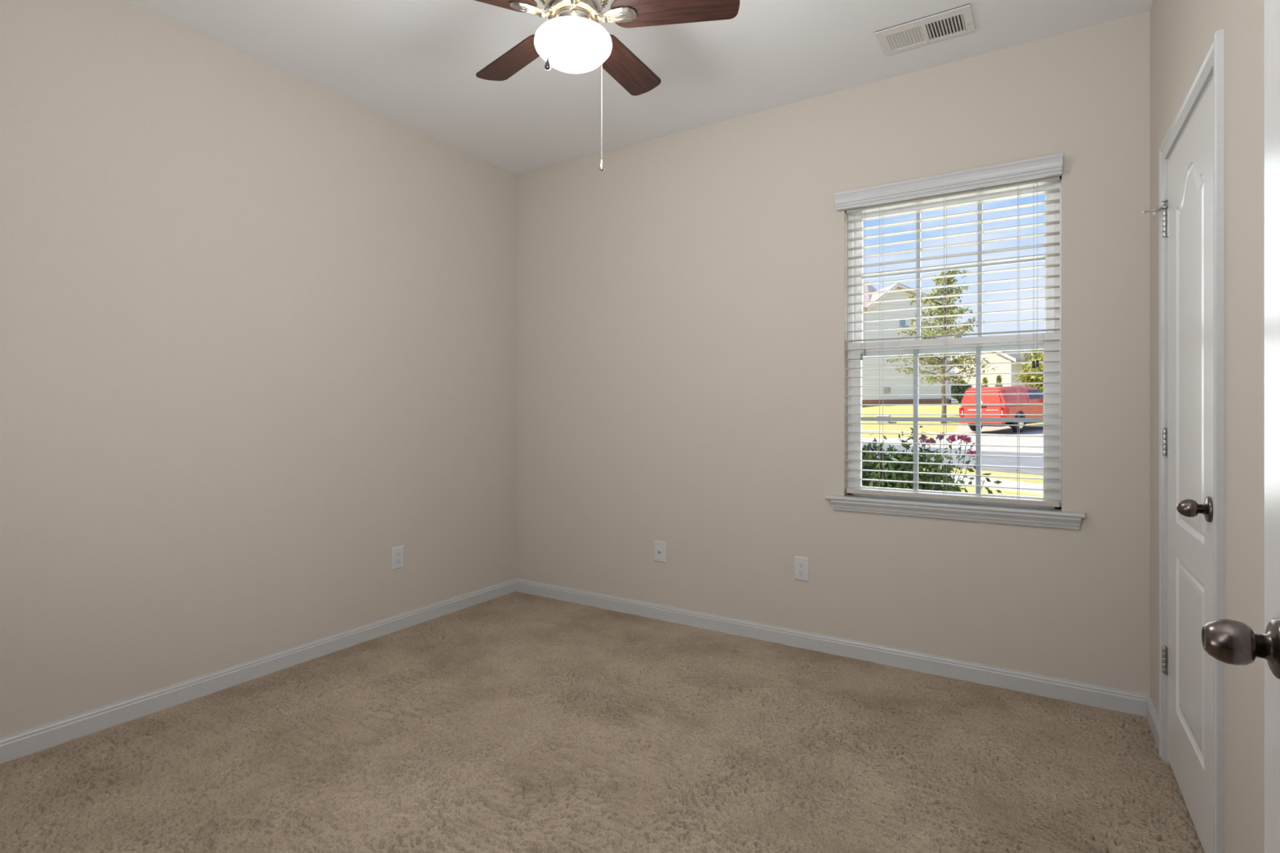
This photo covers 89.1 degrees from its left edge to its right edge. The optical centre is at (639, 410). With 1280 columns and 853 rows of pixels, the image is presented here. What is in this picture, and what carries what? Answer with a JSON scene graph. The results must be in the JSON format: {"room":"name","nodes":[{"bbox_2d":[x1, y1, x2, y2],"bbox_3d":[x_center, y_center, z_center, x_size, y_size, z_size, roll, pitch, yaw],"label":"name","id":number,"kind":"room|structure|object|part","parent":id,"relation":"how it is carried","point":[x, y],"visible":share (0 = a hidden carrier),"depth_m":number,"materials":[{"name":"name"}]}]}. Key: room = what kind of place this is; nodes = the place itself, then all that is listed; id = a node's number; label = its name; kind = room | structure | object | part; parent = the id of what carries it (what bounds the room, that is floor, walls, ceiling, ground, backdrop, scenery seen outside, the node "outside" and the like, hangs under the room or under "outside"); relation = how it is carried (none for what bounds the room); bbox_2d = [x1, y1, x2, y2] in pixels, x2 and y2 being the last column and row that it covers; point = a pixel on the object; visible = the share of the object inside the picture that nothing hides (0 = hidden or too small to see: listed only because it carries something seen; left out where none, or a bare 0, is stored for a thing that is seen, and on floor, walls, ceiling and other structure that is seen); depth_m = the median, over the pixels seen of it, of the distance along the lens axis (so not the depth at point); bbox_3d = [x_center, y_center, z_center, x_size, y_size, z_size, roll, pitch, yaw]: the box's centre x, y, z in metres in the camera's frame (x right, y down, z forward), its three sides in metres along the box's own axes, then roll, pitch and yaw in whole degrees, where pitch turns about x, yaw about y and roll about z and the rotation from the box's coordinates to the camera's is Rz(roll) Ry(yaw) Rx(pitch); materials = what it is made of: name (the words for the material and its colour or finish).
{"room":"empty bedroom","nodes":[
{"label":"empty bedroom","id":0,"kind":"room"},
{"bbox_2d":[0,0,516,737],"bbox_3d":[-1.685,-0.160,3.030,0.120,2.803,3.344,0,0,32],"label":"wall","id":1,"kind":"structure","parent":0,"point":[257,319],"depth_m":2.75,"materials":[{"name":"beige paint"}]},
{"bbox_2d":[0,577,515,764],"bbox_3d":[-1.637,1.148,2.981,0.013,0.092,3.090,0,0,32],"label":"baseboard","id":2,"kind":"structure","parent":1,"relation":"attached to","point":[16,745],"depth_m":2.74,"materials":[{"name":"white paint"}]},
{"bbox_2d":[391,545,404,570],"bbox_3d":[-1.305,0.796,3.513,0.009,0.119,0.075,0,0,32],"label":"wall outlet","id":3,"kind":"object","parent":1,"relation":"attached to","point":[397,553],"visible":1,"depth_m":3.51,"materials":[{"name":"white plastic"}]},
{"bbox_2d":[395,558,401,564],"bbox_3d":[-1.303,0.816,3.512,0.003,0.028,0.033,0,0,32],"label":"receptacle","id":4,"kind":"object","parent":3,"relation":"attached to","point":[398,561],"depth_m":3.51,"materials":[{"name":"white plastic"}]},
{"bbox_2d":[395,551,401,556],"bbox_3d":[-1.303,0.777,3.512,0.003,0.028,0.033,0,0,32],"label":"receptacle","id":5,"kind":"object","parent":3,"relation":"attached to","point":[397,553],"depth_m":3.51,"materials":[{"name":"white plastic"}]},
{"bbox_2d":[0,591,1204,852],"bbox_3d":[-0.214,1.194,2.069,3.394,0.023,3.122,0,0,32],"label":"floor","id":6,"kind":"structure","parent":0,"point":[515,722],"depth_m":2.19,"materials":[{"name":"beige carpet"}]},
{"bbox_2d":[126,0,1152,174],"bbox_3d":[-0.201,-1.621,2.101,3.678,0.120,3.344,0,0,32],"label":"ceiling","id":7,"kind":"structure","parent":0,"point":[415,64],"depth_m":2.85,"materials":[{"name":"white paint"}]},
{"bbox_2d":[474,0,739,171],"bbox_3d":[-0.206,-1.188,2.132,1.022,0.746,1.000,0,0,32],"label":"ceiling fan","id":8,"kind":"object","parent":7,"relation":"hanging from","point":[572,40],"visible":1,"depth_m":2.06,"materials":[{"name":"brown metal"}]},
{"bbox_3d":[-0.511,-1.266,1.959,0.407,0.033,0.132,0,0,-26],"label":"blade","id":9,"kind":"part","parent":8,"relation":"part of","materials":[{"name":"brown wood"}]},
{"bbox_3d":[-0.442,-1.265,2.339,0.132,0.033,0.407,0,0,-44],"label":"blade","id":10,"kind":"part","parent":8,"relation":"part of","materials":[{"name":"brown wood"}]},
{"bbox_3d":[-0.281,-1.058,1.984,0.019,0.038,0.019,0,0,32],"label":"chain pull","id":11,"kind":"part","parent":8,"relation":"part of","materials":[{"name":"silver metal"}]},
{"bbox_3d":[-0.263,-1.155,2.017,0.003,0.164,0.079,0,0,29],"label":"pull chain","id":12,"kind":"part","parent":8,"relation":"part of","materials":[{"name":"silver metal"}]},
{"bbox_3d":[-0.215,-1.173,2.102,0.251,0.114,0.251,0,0,32],"label":"lamp shade","id":13,"kind":"part","parent":8,"relation":"part of","materials":[{"name":"white glass"}]},
{"bbox_3d":[-0.154,-1.043,2.181,0.003,0.387,0.084,0,0,37],"label":"pull chain","id":14,"kind":"part","parent":8,"relation":"part of","materials":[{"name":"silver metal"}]},
{"bbox_3d":[-0.130,-0.834,2.213,0.019,0.038,0.019,0,0,32],"label":"chain pull","id":15,"kind":"part","parent":8,"relation":"part of","materials":[{"name":"silver metal"}]},
{"bbox_3d":[-0.059,-1.264,2.391,0.132,0.033,0.407,0,0,28],"label":"blade","id":16,"kind":"part","parent":8,"relation":"part of","materials":[{"name":"brown wood"}]},
{"bbox_3d":[0.108,-1.265,2.043,0.407,0.033,0.132,0,0,10],"label":"blade","id":17,"kind":"part","parent":8,"relation":"part of","materials":[{"name":"brown wood"}]},
{"bbox_2d":[874,3,976,55],"bbox_3d":[1.167,-1.552,2.666,0.358,0.010,0.201,0,0,32],"label":"ceiling vent","id":18,"kind":"object","parent":7,"relation":"in","point":[917,33],"visible":1,"depth_m":2.65,"materials":[{"name":"metal"}]},
{"bbox_2d":[515,11,1150,694],"bbox_3d":[0.705,-0.155,3.420,3.511,2.803,0.140,0,0,32],"label":"wall","id":19,"kind":"structure","parent":0,"point":[682,306],"depth_m":3.27,"materials":[{"name":"beige paint"}]},
{"bbox_2d":[654,540,666,563],"bbox_3d":[0.111,0.804,3.698,0.075,0.119,0.016,0,0,32],"label":"cable plate","id":20,"kind":"object","parent":19,"relation":"attached to","point":[660,546],"visible":1,"depth_m":3.69,"materials":[{"name":"white plastic"}]},
{"bbox_2d":[794,555,808,582],"bbox_3d":[0.810,0.795,3.263,0.075,0.119,0.009,0,0,32],"label":"wall outlet","id":21,"kind":"object","parent":19,"relation":"attached to","point":[801,563],"visible":1,"depth_m":3.26,"materials":[{"name":"white plastic"}]},
{"bbox_2d":[798,569,804,576],"bbox_3d":[0.809,0.815,3.261,0.033,0.028,0.003,0,0,32],"label":"receptacle","id":22,"kind":"object","parent":21,"relation":"attached to","point":[801,572],"depth_m":3.26,"materials":[{"name":"white plastic"}]},
{"bbox_2d":[798,562,804,568],"bbox_3d":[0.809,0.776,3.261,0.033,0.028,0.003,0,0,32],"label":"receptacle","id":23,"kind":"object","parent":21,"relation":"attached to","point":[801,565],"depth_m":3.26,"materials":[{"name":"white plastic"}]},
{"bbox_2d":[515,577,1148,716],"bbox_3d":[0.578,1.152,3.406,3.311,0.092,0.013,0,0,32],"label":"baseboard","id":24,"kind":"structure","parent":19,"relation":"attached to","point":[1095,695],"depth_m":3.07,"materials":[{"name":"white paint"}]},
{"bbox_2d":[847,175,1061,509],"bbox_3d":[1.420,-0.293,3.007,0.886,1.420,0.064,0,0,32],"label":"window","id":25,"kind":"structure","parent":19,"relation":"in","point":[1051,313],"depth_m":2.94,"materials":[{"name":"white plastic"}]},
{"bbox_2d":[833,153,1062,507],"bbox_3d":[1.353,-0.320,2.935,0.930,1.452,0.108,0,0,32],"label":"window blind","id":26,"kind":"object","parent":25,"relation":"attached to","point":[1046,170],"visible":1,"depth_m":2.90,"materials":[{"name":"white paint"}]},
{"bbox_3d":[1.060,-0.622,3.112,0.002,0.703,0.003,0,0,32],"label":"pull cord","id":27,"kind":"part","parent":26,"relation":"part of","materials":[{"name":"white fabric"}]},
{"bbox_3d":[1.073,-0.633,3.104,0.002,0.682,0.003,0,0,32],"label":"pull cord","id":28,"kind":"part","parent":26,"relation":"part of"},
{"bbox_3d":[1.148,-0.278,3.096,0.008,1.370,0.055,0,0,32],"label":"ladder cord","id":29,"kind":"part","parent":26,"relation":"part of","materials":[{"name":"white fabric"}]},
{"bbox_3d":[1.383,-0.278,2.948,0.008,1.370,0.055,0,0,32],"label":"ladder cord","id":30,"kind":"part","parent":26,"relation":"part of","materials":[{"name":"white fabric"}]},
{"bbox_3d":[1.382,0.391,2.947,0.871,0.023,0.046,0,0,32],"label":"rail","id":31,"kind":"part","parent":26,"relation":"part of","materials":[{"name":"white plastic"}]},
{"bbox_3d":[1.626,-0.278,2.795,0.008,1.370,0.055,0,0,32],"label":"ladder cord","id":32,"kind":"part","parent":26,"relation":"part of","materials":[{"name":"white fabric"}]},
{"bbox_3d":[1.657,-0.590,2.737,0.002,0.766,0.003,0,0,32],"label":"pull cord","id":33,"kind":"part","parent":26,"relation":"part of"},
{"bbox_3d":[1.668,-0.592,2.730,0.002,0.763,0.003,0,0,32],"label":"pull cord","id":34,"kind":"part","parent":26,"relation":"part of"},
{"bbox_2d":[861,346,1043,493],"bbox_3d":[1.412,0.043,2.998,0.760,0.661,0.016,0,0,32],"label":"window pane","id":35,"kind":"object","parent":25,"relation":"attached to","point":[978,420],"depth_m":3.01,"materials":[{"name":"clear glass"}]},
{"bbox_2d":[862,204,1045,339],"bbox_3d":[1.430,-0.634,3.023,0.770,0.618,0.016,0,0,32],"label":"grille","id":36,"kind":"object","parent":25,"relation":"attached to","point":[917,273],"depth_m":3.06,"materials":[{"name":"white plastic"}]},
{"bbox_3d":[1.412,0.038,2.994,0.842,0.738,0.028,0,0,32],"label":"sash","id":37,"kind":"part","parent":25,"relation":"part of","materials":[{"name":"white plastic"}]},
{"bbox_3d":[1.429,-0.622,3.021,0.838,0.714,0.028,0,0,32],"label":"sash","id":38,"kind":"part","parent":25,"relation":"part of","materials":[{"name":"white plastic"}]},
{"bbox_2d":[825,494,1084,518],"bbox_3d":[1.372,0.426,2.934,1.045,0.018,0.105,0,0,32],"label":"window sill","id":39,"kind":"structure","parent":19,"relation":"attached to","point":[946,504],"depth_m":2.87,"materials":[{"name":"white paint"}]},
{"bbox_2d":[830,499,1081,529],"bbox_3d":[1.361,0.461,2.905,1.009,0.052,0.030,0,0,32],"label":"apron","id":40,"kind":"object","parent":19,"relation":"attached to","point":[1042,521],"visible":0.94,"depth_m":2.86,"materials":[{"name":"white paint"}]},
{"bbox_2d":[1149,0,1264,852],"bbox_3d":[1.200,-0.159,1.123,0.115,2.803,3.224,0,0,31],"label":"wall","id":41,"kind":"structure","parent":0,"point":[1182,31],"depth_m":1.43,"materials":[{"name":"beige paint"}]},
{"bbox_2d":[1146,694,1158,750],"bbox_3d":[1.891,1.153,2.390,0.013,0.092,0.335,0,0,31],"label":"baseboard","id":42,"kind":"structure","parent":41,"relation":"attached to","point":[1152,716],"depth_m":2.40,"materials":[{"name":"white paint"}]},
{"bbox_2d":[1161,77,1213,852],"bbox_3d":[1.595,0.164,1.909,0.103,2.006,0.694,0,0,32],"label":"door","id":43,"kind":"structure","parent":41,"relation":"in","point":[1187,223],"depth_m":1.87,"materials":[{"name":"white paint"}]},
{"bbox_2d":[1142,200,1168,215],"bbox_3d":[1.761,-0.690,2.223,0.070,0.040,0.032,0,0,45],"label":"door stop","id":44,"kind":"object","parent":43,"relation":"attached to","point":[1164,206],"visible":1,"depth_m":2.21,"materials":[{"name":"metal"}]},
{"bbox_3d":[1.754,-0.684,2.219,0.055,0.010,0.006,0,0,41],"label":"rod","id":45,"kind":"part","parent":44,"relation":"part of","materials":[{"name":"metal"}]},
{"bbox_3d":[1.422,0.253,1.685,0.051,0.047,0.047,0,0,32],"label":"knob","id":46,"kind":"part","parent":43,"relation":"part of","materials":[{"name":"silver metal"}]},
{"bbox_2d":[1158,29,1223,852],"bbox_3d":[1.643,0.145,1.871,0.132,2.105,0.815,0,0,31],"label":"door frame","id":47,"kind":"structure","parent":41,"relation":"attached to","point":[1212,61],"depth_m":1.56,"materials":[{"name":"white paint"}]},
{"label":"outside","id":48,"kind":"structure","parent":0,"visible":0},
{"bbox_2d":[862,442,1043,475],"bbox_3d":[6.777,1.288,20.101,6.835,0.496,25.349,0,0,-40],"label":"street","id":49,"kind":"structure","parent":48,"point":[985,460],"depth_m":16.08,"materials":[{"name":"grey asphalt"}]},
{"bbox_3d":[-1.060,-0.163,0.729,3.385,2.803,0.114,0,0,32],"label":"wall","id":50,"kind":"structure","parent":0,"visible":0},
{"bbox_2d":[1201,0,1279,852],"bbox_3d":[0.502,0.155,0.364,0.169,2.010,0.916,0,0,32],"label":"door","id":51,"kind":"structure","parent":50,"relation":"in","point":[1230,642],"depth_m":0.73,"materials":[{"name":"white paint"}]},
{"bbox_3d":[0.650,0.254,0.714,0.049,0.048,0.048,0,0,32],"label":"knob","id":52,"kind":"part","parent":51,"relation":"part of","materials":[{"name":"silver metal"}]},
{"bbox_3d":[0.502,0.155,0.364,0.035,2.010,0.916,0,0,32],"label":"panel","id":53,"kind":"part","parent":51,"relation":"part of","materials":[{"name":"white paint"}]},
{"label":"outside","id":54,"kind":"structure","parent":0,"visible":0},
{"bbox_2d":[955,426,1043,432],"bbox_3d":[19.281,0.968,28.604,9.790,0.389,3.000,0,0,32],"label":"driveway","id":55,"kind":"structure","parent":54,"point":[984,428],"depth_m":30.06,"materials":[{"name":"concrete"}]},
{"bbox_2d":[959,386,1043,432],"bbox_3d":[16.709,-0.055,29.138,5.750,2.000,2.400,0,0,-35],"label":"van","id":56,"kind":"object","parent":55,"relation":"on","point":[1024,398],"visible":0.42,"depth_m":27.59,"materials":[{"name":"red paint"}]},
{"bbox_2d":[959,408,964,416],"bbox_3d":[14.077,0.080,28.389,0.275,0.380,0.182,0,0,-39],"label":"tail lamp","id":57,"kind":"object","parent":56,"relation":"attached to","point":[961,410],"depth_m":28.29,"materials":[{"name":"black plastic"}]},
{"bbox_3d":[14.498,-0.220,27.587,0.012,0.030,1.720,0,0,-35],"label":"cap trim","id":58,"kind":"part","parent":56,"relation":"part of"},
{"bbox_2d":[1000,407,1008,417],"bbox_3d":[15.109,0.079,26.918,0.275,0.380,0.182,0,0,-31],"label":"tail lamp","id":59,"kind":"object","parent":56,"relation":"attached to","point":[1003,410],"depth_m":26.86,"materials":[{"name":"red plastic"}]},
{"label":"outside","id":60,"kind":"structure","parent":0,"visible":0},
{"bbox_2d":[862,430,940,433],"bbox_3d":[8.740,1.074,32.677,12.092,0.239,1.499,0,0,36],"label":"footpath","id":61,"kind":"structure","parent":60,"point":[893,431],"depth_m":30.18,"materials":[{"name":"concrete"}]},
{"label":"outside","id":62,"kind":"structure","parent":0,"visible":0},
{"bbox_2d":[862,402,1043,497],"bbox_3d":[35.143,0.033,65.314,130.000,3.350,172.000,0,0,32],"label":"lawn","id":63,"kind":"structure","parent":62,"point":[932,409],"depth_m":32.82,"materials":[{"name":"plant"}]},
{"bbox_2d":[875,414,891,423],"bbox_3d":[13.189,0.494,35.221,0.660,0.480,0.580,0,0,32],"label":"utility box","id":64,"kind":"object","parent":63,"relation":"on","point":[877,415],"visible":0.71,"depth_m":34.98,"materials":[{"name":"white metal"}]},
{"bbox_3d":[13.190,0.289,35.222,0.660,0.070,0.580,0,0,32],"label":"lid","id":65,"kind":"part","parent":64,"relation":"part of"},
{"bbox_2d":[862,280,958,406],"bbox_3d":[14.447,-4.338,45.094,10.880,9.450,8.380,0,0,-8],"label":"house","id":66,"kind":"structure","parent":63,"relation":"on","point":[897,390],"depth_m":41.48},
{"bbox_3d":[16.760,-5.466,41.513,0.400,0.620,0.030,0,0,-8],"label":"pane","id":67,"kind":"part","parent":66,"relation":"part of","materials":[{"name":"glass"}]},
{"bbox_2d":[862,425,1017,494],"bbox_3d":[1.590,0.810,4.224,1.339,1.418,1.158,0,0,5],"label":"rose bush","id":68,"kind":"object","parent":63,"relation":"on","point":[865,455],"visible":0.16,"depth_m":4.08,"materials":[{"name":"green plant"}]},
{"bbox_2d":[918,434,928,443],"bbox_3d":[1.893,0.188,4.350,0.068,0.072,0.065,0,0,32],"label":"flower","id":69,"kind":"object","parent":68,"relation":"on","point":[923,437],"depth_m":4.35,"materials":[{"name":"purple plant"}]},
{"bbox_3d":[1.640,0.839,4.188,1.018,1.360,0.934,0,0,32],"label":"stem","id":70,"kind":"part","parent":68,"relation":"part of","materials":[{"name":"green plant"}]},
{"bbox_3d":[1.901,0.415,4.373,0.121,0.451,0.114,0,0,32],"label":"flower stem","id":71,"kind":"part","parent":68,"relation":"part of","materials":[{"name":"green plant"}]},
{"bbox_2d":[924,437,934,445],"bbox_3d":[1.957,0.211,4.401,0.065,0.055,0.064,0,0,32],"label":"flower","id":72,"kind":"object","parent":68,"relation":"on","point":[928,441],"depth_m":4.39,"materials":[{"name":"purple plant"}]},
{"bbox_3d":[1.950,0.408,4.308,0.152,0.466,0.112,0,0,32],"label":"flower stem","id":73,"kind":"part","parent":68,"relation":"part of","materials":[{"name":"green plant"}]},
{"bbox_2d":[935,432,945,439],"bbox_3d":[1.983,0.169,4.299,0.069,0.061,0.061,0,0,-23],"label":"flower","id":74,"kind":"object","parent":68,"relation":"on","point":[940,437],"depth_m":4.29,"materials":[{"name":"purple plant"}]},
{"bbox_3d":[2.034,0.424,4.319,0.157,0.482,0.135,0,0,-29],"label":"flower stem","id":75,"kind":"part","parent":68,"relation":"part of","materials":[{"name":"green plant"}]},
{"bbox_2d":[946,435,956,443],"bbox_3d":[2.057,0.186,4.300,0.066,0.061,0.064,0,0,32],"label":"flower","id":76,"kind":"object","parent":68,"relation":"on","point":[951,438],"depth_m":4.29,"materials":[{"name":"purple plant"}]},
{"bbox_3d":[2.099,0.410,4.337,0.125,0.462,0.155,0,0,32],"label":"flower stem","id":77,"kind":"part","parent":68,"relation":"part of","materials":[{"name":"green plant"}]},
{"bbox_2d":[955,433,967,441],"bbox_3d":[2.131,0.179,4.303,0.061,0.055,0.063,0,0,-32],"label":"flower","id":78,"kind":"object","parent":68,"relation":"on","point":[962,437],"depth_m":4.30,"materials":[{"name":"purple plant"}]},
{"bbox_3d":[2.074,0.459,4.210,0.195,0.376,0.109,0,0,32],"label":"flower stem","id":79,"kind":"part","parent":68,"relation":"part of","materials":[{"name":"green plant"}]},
{"bbox_3d":[2.130,0.417,4.356,0.212,0.451,0.164,0,0,32],"label":"flower stem","id":80,"kind":"part","parent":68,"relation":"part of","materials":[{"name":"green plant"}]},
{"bbox_2d":[963,435,972,444],"bbox_3d":[2.161,0.198,4.301,0.049,0.064,0.069,0,0,-33],"label":"flower","id":81,"kind":"object","parent":68,"relation":"on","point":[968,439],"depth_m":4.29,"materials":[{"name":"purple plant"}]},
{"bbox_2d":[965,447,975,457],"bbox_3d":[2.139,0.271,4.197,0.070,0.068,0.073,0,0,32],"label":"flower","id":82,"kind":"object","parent":68,"relation":"on","point":[970,452],"depth_m":4.20,"materials":[{"name":"purple plant"}]},
{"bbox_2d":[886,269,998,423],"bbox_3d":[15.630,-3.334,33.964,5.160,8.200,3.823,0,0,21],"label":"street tree","id":83,"kind":"object","parent":63,"relation":"on","point":[961,359],"visible":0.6,"depth_m":33.61,"materials":[{"name":"green plant"}]},
{"bbox_2d":[949,385,970,404],"bbox_3d":[21.374,-1.121,43.507,2.168,1.400,0.135,0,0,-30],"label":"fence","id":84,"kind":"object","parent":63,"relation":"on","point":[953,386],"visible":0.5,"depth_m":43.43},
{"bbox_2d":[951,378,973,403],"bbox_3d":[24.114,-1.387,48.949,1.855,2.076,1.713,0,0,-34],"label":"broad tree","id":85,"kind":"object","parent":63,"relation":"on","point":[961,380],"visible":0.41,"depth_m":48.65,"materials":[{"name":"green plant"}]},
{"bbox_2d":[981,377,988,387],"bbox_3d":[20.126,-1.090,38.002,0.762,1.745,0.715,0,0,32],"label":"clipped shrub","id":86,"kind":"object","parent":63,"relation":"on","point":[984,380],"visible":0.33,"depth_m":37.95,"materials":[{"name":"green plant"}]},
{"bbox_2d":[951,350,1043,402],"bbox_3d":[31.958,-3.001,55.718,11.522,6.272,6.827,0,0,-43],"label":"house","id":87,"kind":"structure","parent":63,"relation":"on","point":[1005,357],"depth_m":52.15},
{"bbox_2d":[994,374,1002,386],"bbox_3d":[20.965,-1.185,38.005,0.751,1.885,0.783,0,0,32],"label":"clipped shrub","id":88,"kind":"object","parent":63,"relation":"on","point":[998,379],"visible":0.41,"depth_m":37.94,"materials":[{"name":"green plant"}]},
{"bbox_2d":[1014,364,1043,392],"bbox_3d":[23.074,-1.427,37.911,2.154,2.542,1.972,0,0,-34],"label":"broad tree","id":89,"kind":"object","parent":63,"relation":"on","point":[1027,378],"visible":0.65,"depth_m":37.67,"materials":[{"name":"green plant"}]},
{"bbox_2d":[1017,349,1043,391],"bbox_3d":[26.976,-2.425,43.837,2.782,4.244,2.423,0,0,-37],"label":"broad tree","id":90,"kind":"object","parent":63,"relation":"on","point":[1029,353],"visible":0.18,"depth_m":43.83,"materials":[{"name":"green plant"}]},
{"bbox_2d":[1023,349,1043,369],"bbox_3d":[25.691,-2.232,39.876,3.717,4.028,3.377,0,0,32],"label":"broad tree","id":91,"kind":"object","parent":63,"relation":"on","point":[1032,355],"visible":0.05,"depth_m":40.12,"materials":[{"name":"green plant"}]},
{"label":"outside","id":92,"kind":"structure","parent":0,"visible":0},
{"bbox_2d":[862,431,1043,453],"bbox_3d":[10.020,1.170,25.341,22.000,0.458,12.380,0,0,32],"label":"pavement","id":93,"kind":"structure","parent":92,"point":[985,440],"depth_m":22.91,"materials":[{"name":"concrete"}]},
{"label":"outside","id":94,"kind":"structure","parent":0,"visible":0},
{"bbox_2d":[911,473,1043,495],"bbox_3d":[6.335,1.420,11.931,1.338,0.411,17.216,0,0,-26],"label":"sidewalk","id":95,"kind":"structure","parent":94,"point":[1004,482],"depth_m":11.61,"materials":[{"name":"concrete"}]}
]}

